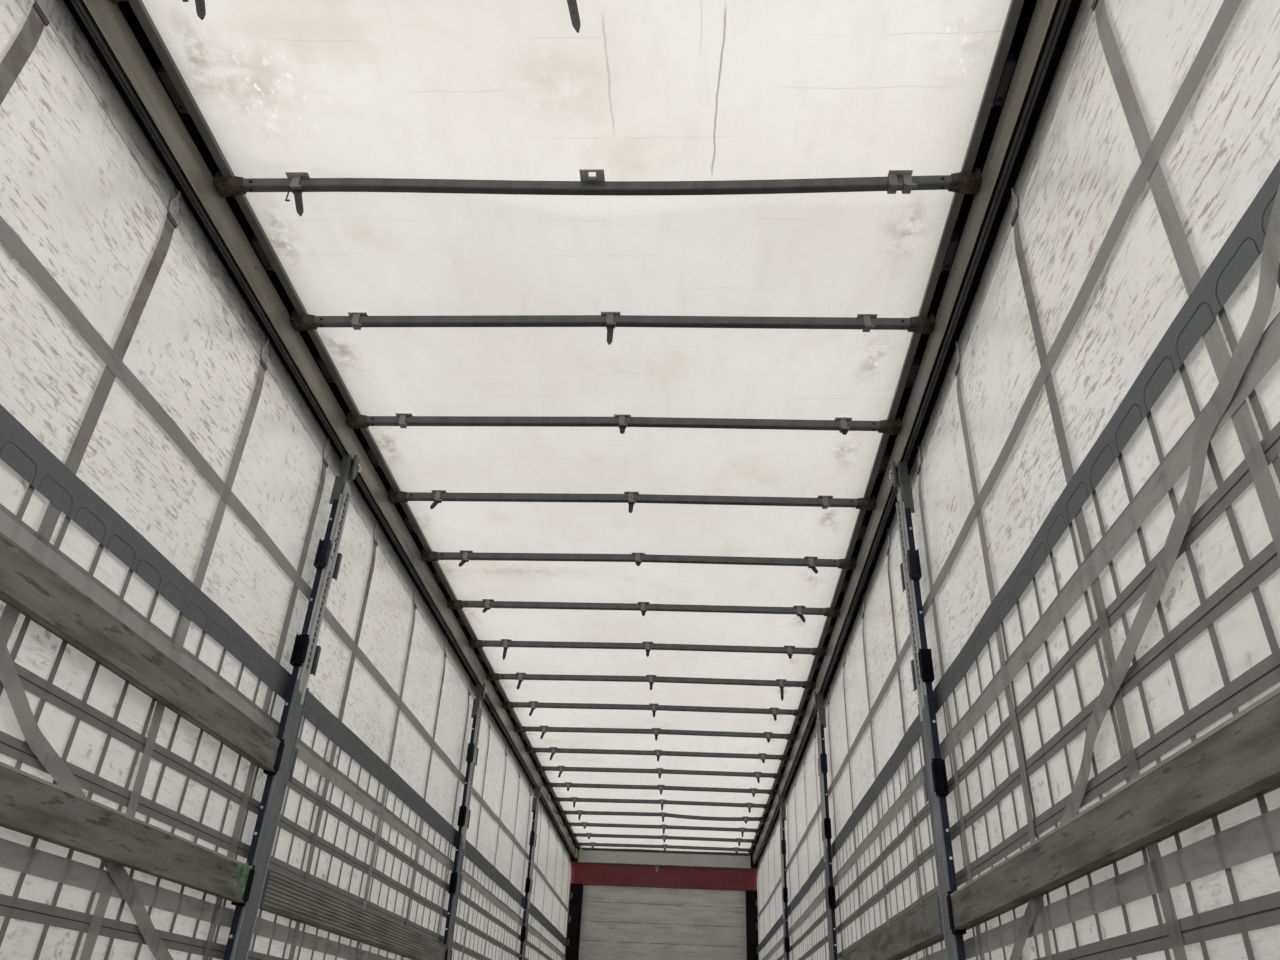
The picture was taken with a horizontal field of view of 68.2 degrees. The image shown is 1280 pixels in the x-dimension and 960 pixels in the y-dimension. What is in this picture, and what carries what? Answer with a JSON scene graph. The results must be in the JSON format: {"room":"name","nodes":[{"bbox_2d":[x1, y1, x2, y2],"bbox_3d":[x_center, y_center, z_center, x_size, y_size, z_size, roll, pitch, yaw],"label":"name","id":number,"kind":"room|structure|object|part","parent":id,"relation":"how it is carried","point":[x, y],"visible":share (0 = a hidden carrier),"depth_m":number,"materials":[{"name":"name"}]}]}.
{"room":"cargo space","nodes":[
{"label":"cargo space","id":0,"kind":"room"},
{"bbox_2d":[0,0,570,959],"bbox_3d":[-1.277,2.561,6.064,0.088,2.672,14.310,1,-31,3],"label":"wall","id":1,"kind":"structure","parent":0,"point":[85,195],"depth_m":2.93,"materials":[{"name":"white fabric"}]},
{"bbox_2d":[0,0,52,104],"bbox_3d":[-1.502,-0.120,1.700,0.026,2.595,0.084,1,-31,3],"label":"strap","id":2,"kind":"object","parent":1,"relation":"attached to","point":[23,46],"visible":1,"depth_m":2.23,"materials":[{"name":"fabric"}]},
{"bbox_3d":[-1.459,-1.188,2.330,0.012,0.113,0.048,1,-31,3],"label":"hook plate","id":3,"kind":"part","parent":2,"relation":"part of","materials":[{"name":"metal"}]},
{"bbox_2d":[0,629,173,959],"bbox_3d":[-1.448,0.642,2.343,0.006,0.983,1.871,0,-31,4],"label":"strap","id":4,"kind":"object","parent":1,"relation":"attached to","point":[40,746],"visible":0.8,"depth_m":2.34,"materials":[{"name":"grey fabric"}]},
{"bbox_2d":[0,191,180,644],"bbox_3d":[-1.466,0.218,2.257,0.026,2.595,0.061,1,-31,3],"label":"strap","id":5,"kind":"object","parent":1,"relation":"attached to","point":[10,614],"visible":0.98,"depth_m":2.54,"materials":[{"name":"fabric"}]},
{"bbox_3d":[-1.422,-0.844,2.897,0.012,0.113,0.048,1,-31,3],"label":"hook plate","id":6,"kind":"part","parent":5,"relation":"part of","materials":[{"name":"metal"}]},
{"bbox_2d":[79,338,269,959],"bbox_3d":[-1.429,0.591,2.872,0.024,2.595,0.087,1,-31,3],"label":"strap","id":7,"kind":"object","parent":1,"relation":"attached to","point":[103,900],"visible":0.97,"depth_m":2.93,"materials":[{"name":"fabric"}]},
{"bbox_3d":[-1.384,-0.479,3.499,0.013,0.113,0.048,1,-31,3],"label":"hook plate","id":8,"kind":"part","parent":7,"relation":"part of","materials":[{"name":"metal"}]},
{"bbox_2d":[202,439,329,959],"bbox_3d":[-1.394,0.938,3.444,0.024,2.595,0.076,1,-31,3],"label":"strap","id":9,"kind":"object","parent":1,"relation":"attached to","point":[239,820],"visible":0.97,"depth_m":3.53,"materials":[{"name":"fabric"}]},
{"bbox_3d":[-1.350,-0.129,4.076,0.012,0.113,0.048,1,-31,3],"label":"hook plate","id":10,"kind":"part","parent":9,"relation":"part of","materials":[{"name":"metal"}]},
{"bbox_2d":[63,0,580,858],"bbox_3d":[-1.188,1.370,6.799,0.224,0.265,14.340,1,-31,3],"label":"rail","id":11,"kind":"object","parent":1,"relation":"attached to","point":[123,35],"visible":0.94,"depth_m":3.33,"materials":[{"name":"metal"}]},
{"bbox_2d":[112,0,580,32],"bbox_3d":[-0.197,-1.184,2.343,2.388,0.252,0.068,1,-31,3],"label":"bow","id":12,"kind":"object","parent":11,"relation":"attached to","point":[200,4],"visible":1,"depth_m":2.33,"materials":[{"name":"black metal"}]},
{"bbox_2d":[213,167,981,215],"bbox_3d":[-0.160,-0.882,2.921,2.388,0.168,0.086,1,-31,3],"label":"bow","id":13,"kind":"object","parent":11,"relation":"attached to","point":[296,183],"visible":1,"depth_m":2.93,"materials":[{"name":"black metal"}]},
{"bbox_3d":[-1.089,-0.962,3.021,0.072,0.003,0.052,1,-31,3],"label":"clip plate","id":14,"kind":"part","parent":13,"relation":"part of","materials":[{"name":"grey metal"}]},
{"bbox_3d":[-0.148,-0.939,2.946,0.076,0.003,0.072,1,-31,3],"label":"clip plate","id":15,"kind":"part","parent":13,"relation":"part of","materials":[{"name":"grey metal"}]},
{"bbox_3d":[0.799,-0.933,2.910,0.072,0.003,0.052,1,-31,3],"label":"clip plate","id":16,"kind":"part","parent":13,"relation":"part of","materials":[{"name":"grey metal"}]},
{"bbox_2d":[290,311,934,344],"bbox_3d":[-0.124,-0.555,3.503,2.388,0.140,0.068,1,-31,3],"label":"bow","id":17,"kind":"object","parent":11,"relation":"attached to","point":[610,320],"visible":1,"depth_m":3.51,"materials":[{"name":"black metal"}]},
{"bbox_3d":[-1.068,-0.621,3.588,0.072,0.003,0.046,1,-31,3],"label":"clip plate","id":18,"kind":"part","parent":17,"relation":"part of","materials":[{"name":"grey metal"}]},
{"bbox_3d":[-0.109,-0.614,3.537,0.072,0.003,0.046,1,-31,3],"label":"clip plate","id":19,"kind":"part","parent":17,"relation":"part of","materials":[{"name":"grey metal"}]},
{"bbox_3d":[0.834,-0.595,3.480,0.072,0.003,0.046,1,-31,3],"label":"clip plate","id":20,"kind":"part","parent":17,"relation":"part of","materials":[{"name":"grey metal"}]},
{"bbox_2d":[388,488,875,512],"bbox_3d":[-0.056,0.116,4.638,2.388,0.110,0.068,1,-31,3],"label":"bow","id":21,"kind":"object","parent":11,"relation":"attached to","point":[824,501],"visible":1,"depth_m":4.64,"materials":[{"name":"black metal"}]},
{"bbox_3d":[0.902,0.088,4.607,0.072,0.003,0.046,1,-31,3],"label":"clip plate","id":22,"kind":"part","parent":21,"relation":"part of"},
{"bbox_2d":[288,521,377,959],"bbox_3d":[-1.357,1.311,4.060,0.024,2.595,0.072,1,-31,3],"label":"strap","id":23,"kind":"object","parent":1,"relation":"attached to","point":[340,717],"visible":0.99,"depth_m":4.21,"materials":[{"name":"fabric"}]},
{"bbox_3d":[-1.312,0.254,4.708,0.013,0.113,0.048,1,-31,3],"label":"hook plate","id":24,"kind":"part","parent":23,"relation":"part of","materials":[{"name":"metal"}]},
{"bbox_2d":[354,586,416,959],"bbox_3d":[-1.318,1.722,4.738,0.026,2.595,0.070,1,-31,3],"label":"strap","id":25,"kind":"object","parent":1,"relation":"attached to","point":[415,594],"visible":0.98,"depth_m":4.90,"materials":[{"name":"fabric"}]},
{"bbox_3d":[-1.275,0.657,5.374,0.012,0.113,0.048,1,-31,3],"label":"hook plate","id":26,"kind":"part","parent":25,"relation":"part of","materials":[{"name":"metal"}]},
{"bbox_2d":[400,637,446,959],"bbox_3d":[-1.282,2.121,5.397,0.026,2.595,0.063,1,-31,3],"label":"strap","id":27,"kind":"object","parent":1,"relation":"attached to","point":[445,646],"visible":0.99,"depth_m":5.60,"materials":[{"name":"fabric"}]},
{"bbox_2d":[436,677,469,940],"bbox_3d":[-1.249,2.508,6.036,0.023,2.595,0.071,1,-31,3],"label":"strap","id":28,"kind":"object","parent":1,"relation":"attached to","point":[469,677],"visible":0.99,"depth_m":6.26,"materials":[{"name":"fabric"}]},
{"bbox_2d":[461,714,490,959],"bbox_3d":[-1.214,2.915,6.707,0.024,2.595,0.070,1,-31,3],"label":"strap","id":29,"kind":"object","parent":1,"relation":"attached to","point":[489,714],"visible":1,"depth_m":6.91,"materials":[{"name":"fabric"}]},
{"bbox_2d":[483,740,506,959],"bbox_3d":[-1.181,3.322,7.379,0.023,2.595,0.061,1,-31,3],"label":"strap","id":30,"kind":"object","parent":1,"relation":"attached to","point":[506,740],"visible":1,"depth_m":7.63,"materials":[{"name":"fabric"}]},
{"bbox_2d":[501,763,519,959],"bbox_3d":[-1.149,3.713,8.025,0.026,2.595,0.058,1,-31,3],"label":"strap","id":31,"kind":"object","parent":1,"relation":"attached to","point":[519,763],"visible":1,"depth_m":8.28,"materials":[{"name":"fabric"}]},
{"bbox_2d":[515,782,530,959],"bbox_3d":[-1.121,4.086,8.641,0.024,2.595,0.056,1,-31,3],"label":"strap","id":32,"kind":"object","parent":1,"relation":"attached to","point":[530,782],"visible":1,"depth_m":8.88,"materials":[{"name":"fabric"}]},
{"bbox_2d":[527,802,540,959],"bbox_3d":[-1.092,4.494,9.314,0.024,2.595,0.069,1,-31,3],"label":"strap","id":33,"kind":"object","parent":1,"relation":"attached to","point":[540,802],"visible":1,"depth_m":9.64,"materials":[{"name":"fabric"}]},
{"bbox_2d":[538,826,549,959],"bbox_3d":[-1.065,4.887,9.964,0.023,2.595,0.053,1,-31,3],"label":"strap","id":34,"kind":"object","parent":1,"relation":"attached to","point":[549,826],"visible":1,"depth_m":10.23,"materials":[{"name":"fabric"}]},
{"bbox_2d":[548,836,557,956],"bbox_3d":[-1.037,5.301,10.649,0.024,2.595,0.064,1,-31,3],"label":"strap","id":35,"kind":"object","parent":1,"relation":"attached to","point":[556,836],"visible":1,"depth_m":10.90,"materials":[{"name":"fabric"}]},
{"bbox_2d":[556,844,563,959],"bbox_3d":[-1.010,5.716,11.334,0.025,2.595,0.056,1,-31,3],"label":"strap","id":36,"kind":"object","parent":1,"relation":"attached to","point":[563,844],"visible":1,"depth_m":11.71,"materials":[{"name":"fabric"}]},
{"bbox_2d":[142,0,1010,852],"bbox_3d":[0.037,1.352,6.791,2.424,0.012,14.423,1,-31,3],"label":"ceiling","id":37,"kind":"structure","parent":0,"point":[644,90],"depth_m":3.35,"materials":[{"name":"white fabric"}]},
{"bbox_2d":[346,412,901,434],"bbox_3d":[-0.088,-0.235,4.080,2.388,0.090,0.068,1,-31,3],"label":"bow","id":38,"kind":"object","parent":37,"relation":"attached to","point":[843,425],"visible":1,"depth_m":4.08,"materials":[{"name":"black metal"}]},
{"bbox_3d":[-1.033,-0.279,4.152,0.072,0.003,0.046,1,-31,3],"label":"clip plate","id":39,"kind":"part","parent":38,"relation":"part of","materials":[{"name":"grey metal"}]},
{"bbox_3d":[0.868,-0.254,4.043,0.072,0.003,0.046,1,-31,3],"label":"clip plate","id":40,"kind":"part","parent":38,"relation":"part of","materials":[{"name":"grey metal"}]},
{"bbox_2d":[421,549,855,573],"bbox_3d":[-0.023,0.453,5.205,2.388,0.101,0.068,1,-31,3],"label":"bow","id":41,"kind":"object","parent":37,"relation":"attached to","point":[812,562],"visible":1,"depth_m":5.20,"materials":[{"name":"black metal"}]},
{"bbox_2d":[447,598,839,621],"bbox_3d":[0.008,0.800,5.766,2.388,0.103,0.068,1,-31,3],"label":"bow","id":42,"kind":"object","parent":37,"relation":"attached to","point":[487,604],"visible":1,"depth_m":5.76,"materials":[{"name":"black metal"}]},
{"bbox_2d":[469,638,825,659],"bbox_3d":[0.038,1.157,6.320,2.388,0.146,0.068,1,-31,3],"label":"bow","id":43,"kind":"object","parent":37,"relation":"attached to","point":[647,646],"visible":1,"depth_m":6.33,"materials":[{"name":"black metal"}]},
{"bbox_2d":[487,671,814,700],"bbox_3d":[0.067,1.504,6.881,2.388,0.164,0.068,1,-31,3],"label":"bow","id":44,"kind":"object","parent":37,"relation":"attached to","point":[520,676],"visible":1,"depth_m":6.89,"materials":[{"name":"black metal"}]},
{"bbox_2d":[502,700,804,720],"bbox_3d":[0.097,1.831,7.454,2.388,0.124,0.068,1,-31,3],"label":"bow","id":45,"kind":"object","parent":37,"relation":"attached to","point":[654,707],"visible":1,"depth_m":7.46,"materials":[{"name":"black metal"}]},
{"bbox_2d":[515,724,796,742],"bbox_3d":[0.125,2.169,8.020,2.388,0.121,0.068,1,-31,3],"label":"bow","id":46,"kind":"object","parent":37,"relation":"attached to","point":[656,731],"visible":1,"depth_m":8.02,"materials":[{"name":"black metal"}]},
{"bbox_2d":[526,746,788,762],"bbox_3d":[0.152,2.515,8.581,2.388,0.122,0.068,1,-31,3],"label":"bow","id":47,"kind":"object","parent":37,"relation":"attached to","point":[552,750],"visible":0.99,"depth_m":8.59,"materials":[{"name":"black metal"}]},
{"bbox_2d":[536,765,782,782],"bbox_3d":[0.178,2.854,9.147,2.388,0.119,0.068,1,-31,3],"label":"bow","id":48,"kind":"object","parent":37,"relation":"attached to","point":[561,769],"visible":1,"depth_m":9.15,"materials":[{"name":"black metal"}]},
{"bbox_2d":[544,781,776,796],"bbox_3d":[0.203,3.187,9.717,2.388,0.096,0.068,1,-31,3],"label":"bow","id":49,"kind":"object","parent":37,"relation":"attached to","point":[568,785],"visible":1,"depth_m":9.71,"materials":[{"name":"black metal"}]},
{"bbox_2d":[552,796,771,812],"bbox_3d":[0.227,3.535,10.276,2.388,0.116,0.068,1,-31,3],"label":"bow","id":50,"kind":"object","parent":37,"relation":"attached to","point":[574,800],"visible":1,"depth_m":10.28,"materials":[{"name":"black metal"}]},
{"bbox_2d":[558,809,766,823],"bbox_3d":[0.251,3.875,10.842,2.388,0.120,0.068,1,-31,3],"label":"bow","id":51,"kind":"object","parent":37,"relation":"attached to","point":[745,819],"visible":1,"depth_m":10.84,"materials":[{"name":"black metal"}]},
{"bbox_2d":[564,821,761,836],"bbox_3d":[0.273,4.220,11.404,2.388,0.114,0.068,1,-31,3],"label":"bow","id":52,"kind":"object","parent":37,"relation":"attached to","point":[664,827],"visible":1,"depth_m":11.40,"materials":[{"name":"black metal"}]},
{"bbox_2d":[569,832,757,845],"bbox_3d":[0.295,4.555,11.973,2.388,0.100,0.068,1,-31,3],"label":"bow","id":53,"kind":"object","parent":37,"relation":"attached to","point":[589,835],"visible":1,"depth_m":11.97,"materials":[{"name":"black metal"}]},
{"bbox_2d":[574,841,754,854],"bbox_3d":[0.315,4.880,12.511,2.388,0.100,0.068,1,-31,3],"label":"bow","id":54,"kind":"object","parent":37,"relation":"attached to","point":[592,844],"visible":1,"depth_m":12.51,"materials":[{"name":"black metal"}]},
{"bbox_2d":[579,885,746,959],"bbox_3d":[0.278,6.407,12.131,2.260,2.240,0.030,1,-31,3],"label":"wall","id":55,"kind":"structure","parent":0,"point":[618,922],"depth_m":12.45,"materials":[{"name":"grey wood"}]},
{"bbox_2d":[570,846,757,890],"bbox_3d":[0.324,5.241,12.834,2.600,0.555,0.112,1,-31,3],"label":"header beam","id":56,"kind":"structure","parent":55,"relation":"attached to","point":[738,879],"depth_m":12.72,"materials":[{"name":"red metal"}]},
{"bbox_2d":[578,848,750,868],"bbox_3d":[0.329,5.151,12.857,2.335,0.187,0.165,1,-31,3],"label":"cross beam","id":57,"kind":"structure","parent":56,"relation":"attached to","point":[585,855],"depth_m":12.80,"materials":[{"name":"grey metal"}]},
{"bbox_2d":[757,0,1279,959],"bbox_3d":[1.227,2.594,5.922,0.089,2.672,14.310,1,-31,3],"label":"wall","id":58,"kind":"structure","parent":0,"point":[1134,378],"depth_m":2.13,"materials":[{"name":"white tarpaulin"},{"name":"grey webbing straps"}]},
{"bbox_2d":[758,859,759,943],"bbox_3d":[1.510,6.114,11.794,0.025,2.595,0.071,1,-31,3],"label":"strap","id":59,"kind":"object","parent":58,"relation":"attached to","point":[759,859],"visible":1,"depth_m":12.28,"materials":[{"name":"fabric"}]},
{"bbox_2d":[762,850,764,953],"bbox_3d":[1.488,5.746,11.187,0.024,2.595,0.066,1,-31,3],"label":"strap","id":60,"kind":"object","parent":58,"relation":"attached to","point":[763,850],"visible":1,"depth_m":11.71,"materials":[{"name":"fabric"}]},
{"bbox_2d":[768,844,770,959],"bbox_3d":[1.462,5.342,10.519,0.027,2.595,0.082,1,-31,3],"label":"strap","id":61,"kind":"object","parent":58,"relation":"attached to","point":[768,844],"visible":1,"depth_m":10.79,"materials":[{"name":"fabric"}]},
{"bbox_2d":[774,830,777,959],"bbox_3d":[1.434,4.917,9.817,0.024,2.595,0.063,1,-31,3],"label":"strap","id":62,"kind":"object","parent":58,"relation":"attached to","point":[774,830],"visible":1,"depth_m":10.08,"materials":[{"name":"fabric"}]},
{"bbox_2d":[787,790,792,954],"bbox_3d":[1.377,4.112,8.487,0.023,2.595,0.071,1,-31,3],"label":"strap","id":63,"kind":"object","parent":58,"relation":"attached to","point":[788,790],"visible":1,"depth_m":8.79,"materials":[{"name":"fabric"}]},
{"bbox_2d":[795,776,801,944],"bbox_3d":[1.347,3.740,7.872,0.026,2.595,0.072,1,-31,3],"label":"strap","id":64,"kind":"object","parent":58,"relation":"attached to","point":[796,776],"visible":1,"depth_m":8.19,"materials":[{"name":"fabric"}]},
{"bbox_2d":[804,752,812,959],"bbox_3d":[1.318,3.352,7.232,0.025,2.595,0.068,1,-31,3],"label":"strap","id":65,"kind":"object","parent":58,"relation":"attached to","point":[805,752],"visible":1,"depth_m":7.61,"materials":[{"name":"fabric"}]},
{"bbox_2d":[815,726,826,959],"bbox_3d":[1.286,2.962,6.588,0.024,2.595,0.084,1,-31,3],"label":"strap","id":66,"kind":"object","parent":58,"relation":"attached to","point":[816,726],"visible":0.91,"depth_m":6.80,"materials":[{"name":"fabric"}]},
{"bbox_2d":[828,686,843,955],"bbox_3d":[1.251,2.539,5.890,0.023,2.595,0.068,1,-31,3],"label":"strap","id":67,"kind":"object","parent":58,"relation":"attached to","point":[829,686],"visible":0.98,"depth_m":6.12,"materials":[{"name":"fabric"}]},
{"bbox_2d":[843,646,862,942],"bbox_3d":[1.216,2.143,5.235,0.023,2.595,0.082,1,-31,3],"label":"strap","id":68,"kind":"object","parent":58,"relation":"attached to","point":[844,646],"visible":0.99,"depth_m":5.50,"materials":[{"name":"fabric"}]},
{"bbox_2d":[862,595,888,926],"bbox_3d":[1.179,1.750,4.587,0.024,2.595,0.073,1,-31,3],"label":"strap","id":69,"kind":"object","parent":58,"relation":"attached to","point":[863,608],"visible":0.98,"depth_m":4.84,"materials":[{"name":"fabric"}]},
{"bbox_2d":[886,529,928,959],"bbox_3d":[1.141,1.353,3.932,0.026,2.595,0.073,1,-31,3],"label":"strap","id":70,"kind":"object","parent":58,"relation":"attached to","point":[888,541],"visible":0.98,"depth_m":4.11,"materials":[{"name":"fabric"}]},
{"bbox_3d":[1.199,0.287,4.565,0.012,0.113,0.048,1,-31,3],"label":"hook plate","id":71,"kind":"part","parent":70,"relation":"part of","materials":[{"name":"metal"}]},
{"bbox_2d":[748,0,1081,864],"bbox_3d":[1.236,1.402,6.661,0.224,0.265,14.340,1,-31,3],"label":"rail","id":72,"kind":"object","parent":58,"relation":"attached to","point":[1035,33],"visible":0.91,"depth_m":3.19,"materials":[{"name":"metal"}]},
{"bbox_2d":[917,445,984,959],"bbox_3d":[1.104,0.961,3.285,0.024,2.595,0.074,1,-31,3],"label":"strap","id":73,"kind":"object","parent":58,"relation":"attached to","point":[967,860],"visible":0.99,"depth_m":3.38,"materials":[{"name":"fabric"}]},
{"bbox_3d":[1.161,-0.096,3.933,0.013,0.113,0.048,1,-31,3],"label":"hook plate","id":74,"kind":"part","parent":73,"relation":"part of","materials":[{"name":"metal"}]},
{"bbox_2d":[955,341,1052,959],"bbox_3d":[1.070,0.619,2.720,0.023,2.595,0.085,1,-31,3],"label":"strap","id":75,"kind":"object","parent":58,"relation":"attached to","point":[1014,725],"visible":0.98,"depth_m":2.79,"materials":[{"name":"fabric"}]},
{"bbox_3d":[1.126,-0.446,3.357,0.013,0.113,0.048,1,-31,3],"label":"hook plate","id":76,"kind":"part","parent":75,"relation":"part of","materials":[{"name":"metal"}]},
{"bbox_2d":[1011,187,1186,959],"bbox_3d":[1.032,0.256,2.122,0.025,2.595,0.079,1,-31,3],"label":"strap","id":77,"kind":"object","parent":58,"relation":"attached to","point":[1153,851],"visible":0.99,"depth_m":2.11,"materials":[{"name":"fabric"}]},
{"bbox_3d":[1.089,-0.810,2.754,0.012,0.113,0.048,1,-31,3],"label":"hook plate","id":78,"kind":"part","parent":77,"relation":"part of","materials":[{"name":"metal"}]},
{"bbox_2d":[1010,185,1279,959],"bbox_3d":[1.010,0.528,2.076,0.006,1.062,2.243,0,-31,4],"label":"strap","id":79,"kind":"object","parent":58,"relation":"attached to","point":[1215,408],"visible":0.92,"depth_m":1.72,"materials":[{"name":"grey fabric"}]},
{"bbox_2d":[1091,0,1279,559],"bbox_3d":[0.995,-0.095,1.544,0.024,2.595,0.062,1,-31,3],"label":"strap","id":80,"kind":"object","parent":58,"relation":"attached to","point":[1215,344],"visible":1,"depth_m":1.74,"materials":[{"name":"fabric"}]},
{"bbox_3d":[-0.081,3.678,5.417,2.506,0.050,14.460,1,-31,3],"label":"floor","id":81,"kind":"structure","parent":0,"visible":0},
{"bbox_2d":[223,455,360,959],"bbox_3d":[-1.338,0.988,3.571,0.070,2.545,0.173,1,-31,3],"label":"post","id":82,"kind":"object","parent":81,"relation":"on","point":[305,655],"visible":0.94,"depth_m":3.60,"materials":[{"name":"grey metal"}]},
{"bbox_2d":[0,762,252,902],"bbox_3d":[-1.446,0.564,1.891,0.029,0.127,3.196,0,-31,4],"label":"plank","id":83,"kind":"object","parent":82,"relation":"attached to","point":[31,805],"visible":1,"depth_m":2.49,"materials":[{"name":"grey wood"}]},
{"bbox_2d":[0,532,280,771],"bbox_3d":[-1.429,0.194,2.114,0.029,0.113,3.196,0,-31,4],"label":"plank","id":84,"kind":"object","parent":82,"relation":"attached to","point":[27,584],"visible":1,"depth_m":2.53,"materials":[{"name":"grey wood"}]},
{"bbox_2d":[263,868,446,959],"bbox_3d":[-1.284,2.202,4.616,0.028,0.126,2.902,1,-31,4],"label":"plank","id":85,"kind":"object","parent":82,"relation":"attached to","point":[285,895],"visible":1,"depth_m":4.12,"materials":[{"name":"wood"}]},
{"bbox_2d":[443,683,486,959],"bbox_3d":[-1.193,2.559,6.164,0.070,2.545,0.173,1,-31,3],"label":"post","id":86,"kind":"object","parent":81,"relation":"on","point":[455,882],"visible":0.99,"depth_m":6.29,"materials":[{"name":"grey metal"}]},
{"bbox_2d":[519,785,541,959],"bbox_3d":[-1.066,4.138,8.771,0.070,2.545,0.173,1,-31,3],"label":"post","id":87,"kind":"object","parent":81,"relation":"on","point":[537,791],"visible":1,"depth_m":8.97,"materials":[{"name":"grey metal"}]},
{"bbox_2d":[565,883,582,959],"bbox_3d":[-0.897,6.375,12.137,0.178,2.205,0.090,1,-31,3],"label":"post","id":88,"kind":"object","parent":81,"relation":"on","point":[576,890],"visible":1,"depth_m":12.43,"materials":[{"name":"black metal"}]},
{"bbox_2d":[746,890,758,959],"bbox_3d":[1.449,6.407,12.004,0.173,2.205,0.090,1,-31,3],"label":"post","id":89,"kind":"object","parent":81,"relation":"on","point":[751,895],"visible":0.94,"depth_m":12.33,"materials":[{"name":"black metal"}]},
{"bbox_2d":[778,793,789,959],"bbox_3d":[1.335,4.170,8.634,0.070,2.545,0.173,1,-31,3],"label":"post","id":90,"kind":"object","parent":81,"relation":"on","point":[781,798],"visible":1,"depth_m":8.86,"materials":[{"name":"grey metal"}]},
{"bbox_2d":[813,691,837,959],"bbox_3d":[1.209,2.591,6.027,0.070,2.545,0.173,1,-31,3],"label":"post","id":91,"kind":"object","parent":81,"relation":"on","point":[818,698],"visible":1,"depth_m":6.17,"materials":[{"name":"grey metal"}]},
{"bbox_2d":[837,894,943,959],"bbox_3d":[1.118,2.236,4.478,0.029,0.123,2.902,1,-31,4],"label":"plank","id":92,"kind":"object","parent":91,"relation":"attached to","point":[920,927],"visible":0.98,"depth_m":3.82,"materials":[{"name":"grey wood"}]},
{"bbox_2d":[889,461,965,959],"bbox_3d":[1.064,1.020,3.434,0.070,2.545,0.173,1,-31,3],"label":"post","id":93,"kind":"object","parent":81,"relation":"on","point":[934,771],"visible":0.96,"depth_m":3.49,"materials":[{"name":"grey steel"},{"name":"zinc"}]},
{"bbox_2d":[950,687,1279,930],"bbox_3d":[0.955,0.600,1.752,0.029,0.108,3.196,0,-31,4],"label":"plank","id":94,"kind":"object","parent":93,"relation":"attached to","point":[1237,759],"visible":1,"depth_m":1.76,"materials":[{"name":"grey wood"}]}
]}

